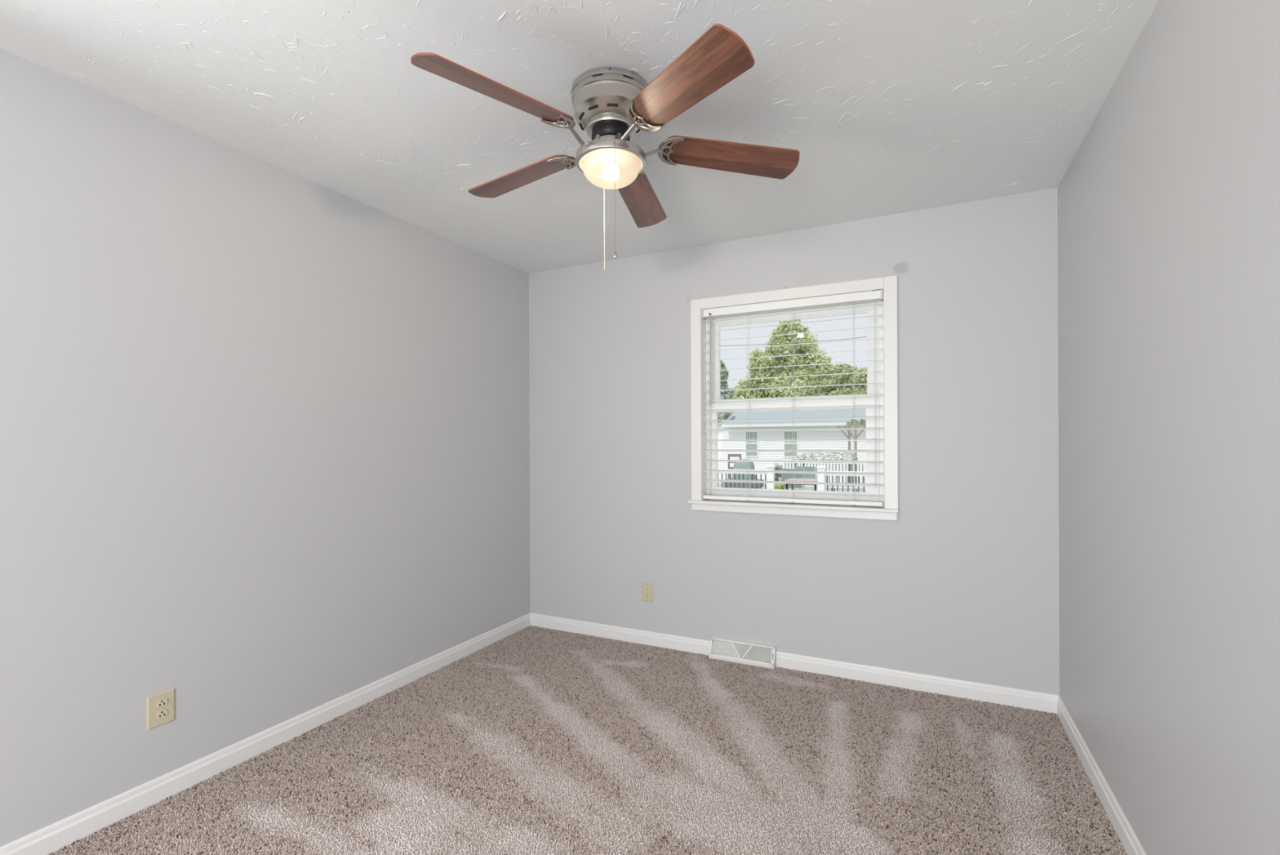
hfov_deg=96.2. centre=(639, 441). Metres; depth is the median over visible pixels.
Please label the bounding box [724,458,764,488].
covered grill
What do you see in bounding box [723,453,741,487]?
deck chair
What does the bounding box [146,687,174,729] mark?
wall outlet
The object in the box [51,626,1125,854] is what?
floor
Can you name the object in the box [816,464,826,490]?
railing post
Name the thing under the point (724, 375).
leafy tree
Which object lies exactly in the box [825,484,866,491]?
deck railing
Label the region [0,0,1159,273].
ceiling
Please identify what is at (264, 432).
wall
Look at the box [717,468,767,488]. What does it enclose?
deck railing
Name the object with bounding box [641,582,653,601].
wall outlet
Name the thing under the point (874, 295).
window blind
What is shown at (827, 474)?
deck railing
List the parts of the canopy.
leg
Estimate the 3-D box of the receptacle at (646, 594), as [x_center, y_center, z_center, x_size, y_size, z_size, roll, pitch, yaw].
[0.045,0.962,3.591,0.034,0.027,0.006,0,0,26]
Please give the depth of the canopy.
20.61 m
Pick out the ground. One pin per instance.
(719, 482)
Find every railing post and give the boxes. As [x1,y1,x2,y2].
[765,463,775,488]
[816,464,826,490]
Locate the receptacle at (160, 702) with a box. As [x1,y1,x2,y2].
[155,697,167,707]
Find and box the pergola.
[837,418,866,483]
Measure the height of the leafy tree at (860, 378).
6.835 m
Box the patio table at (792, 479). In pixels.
[784,477,817,490]
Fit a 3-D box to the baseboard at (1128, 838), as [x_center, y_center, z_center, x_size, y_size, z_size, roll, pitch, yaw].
[0.541,1.229,-0.204,0.012,0.087,6.400,0,0,26]
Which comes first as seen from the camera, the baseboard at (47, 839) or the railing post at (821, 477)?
the baseboard at (47, 839)
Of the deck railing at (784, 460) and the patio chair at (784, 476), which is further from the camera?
the deck railing at (784, 460)
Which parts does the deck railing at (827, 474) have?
sub rail, rail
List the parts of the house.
pane, pane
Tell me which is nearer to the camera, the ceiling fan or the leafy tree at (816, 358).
the ceiling fan
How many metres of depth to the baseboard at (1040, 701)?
3.06 m
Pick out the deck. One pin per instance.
(719, 485)
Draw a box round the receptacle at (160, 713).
[155,709,167,719]
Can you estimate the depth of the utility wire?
36.06 m
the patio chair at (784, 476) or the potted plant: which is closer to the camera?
the patio chair at (784, 476)
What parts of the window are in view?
sill, sash, sash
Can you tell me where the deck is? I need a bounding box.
[718,484,866,492]
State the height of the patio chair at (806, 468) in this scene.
0.887 m
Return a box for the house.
[717,408,866,483]
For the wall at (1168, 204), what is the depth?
1.41 m
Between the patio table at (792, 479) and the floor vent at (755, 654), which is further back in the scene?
the patio table at (792, 479)
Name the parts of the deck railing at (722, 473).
rail, sub rail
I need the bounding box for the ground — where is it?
[718,481,865,488]
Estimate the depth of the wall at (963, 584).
3.08 m
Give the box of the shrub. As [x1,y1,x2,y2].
[774,483,784,488]
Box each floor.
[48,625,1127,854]
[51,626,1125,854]
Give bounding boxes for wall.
[0,48,529,846]
[528,187,1059,694]
[1057,0,1279,854]
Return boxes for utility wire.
[720,336,866,346]
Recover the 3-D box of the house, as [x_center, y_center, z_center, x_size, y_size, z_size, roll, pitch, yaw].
[13.115,-0.161,28.424,20.923,4.248,7.410,0,0,26]
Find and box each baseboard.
[0,612,530,854]
[530,612,1058,713]
[1057,694,1146,854]
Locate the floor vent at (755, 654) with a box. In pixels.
[708,635,776,669]
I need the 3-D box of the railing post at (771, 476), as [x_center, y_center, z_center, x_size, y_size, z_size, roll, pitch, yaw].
[2.983,1.031,13.071,0.184,1.050,0.184,0,0,26]
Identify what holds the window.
in the wall at (963, 584)
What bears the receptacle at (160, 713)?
attached to the wall outlet at (160, 706)
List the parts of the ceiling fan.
fan blade, fan blade, pull chain, lamp shade, pull chain, fan blade, fan blade, fan blade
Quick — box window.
[688,275,898,520]
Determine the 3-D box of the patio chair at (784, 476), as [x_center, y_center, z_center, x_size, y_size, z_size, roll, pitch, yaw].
[3.877,1.101,14.718,0.548,0.887,0.646,0,0,6]
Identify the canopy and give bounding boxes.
[792,452,857,486]
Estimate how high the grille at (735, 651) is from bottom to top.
0.082 m
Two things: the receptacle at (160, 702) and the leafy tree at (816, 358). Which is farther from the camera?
the leafy tree at (816, 358)
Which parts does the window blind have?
ladder cord, ladder cord, rail, ladder cord, ladder cord, lift cord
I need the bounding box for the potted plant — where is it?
[765,462,784,485]
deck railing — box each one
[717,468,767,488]
[783,459,864,486]
[824,471,866,492]
[825,484,866,491]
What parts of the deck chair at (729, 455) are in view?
leg, backrest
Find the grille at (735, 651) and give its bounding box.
[711,640,772,662]
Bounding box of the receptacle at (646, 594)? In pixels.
[644,592,649,597]
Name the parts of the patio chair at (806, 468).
backrest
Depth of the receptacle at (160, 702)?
2.05 m
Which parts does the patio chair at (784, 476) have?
arm frame, backrest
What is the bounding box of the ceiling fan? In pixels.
[410,23,799,270]
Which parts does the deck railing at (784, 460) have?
rail, sub rail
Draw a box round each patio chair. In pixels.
[778,467,804,489]
[795,465,817,490]
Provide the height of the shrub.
0.541 m
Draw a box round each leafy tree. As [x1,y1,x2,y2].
[717,360,733,422]
[732,319,836,399]
[806,361,866,395]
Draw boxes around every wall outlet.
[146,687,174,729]
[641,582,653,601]
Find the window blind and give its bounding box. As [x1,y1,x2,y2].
[702,288,883,506]

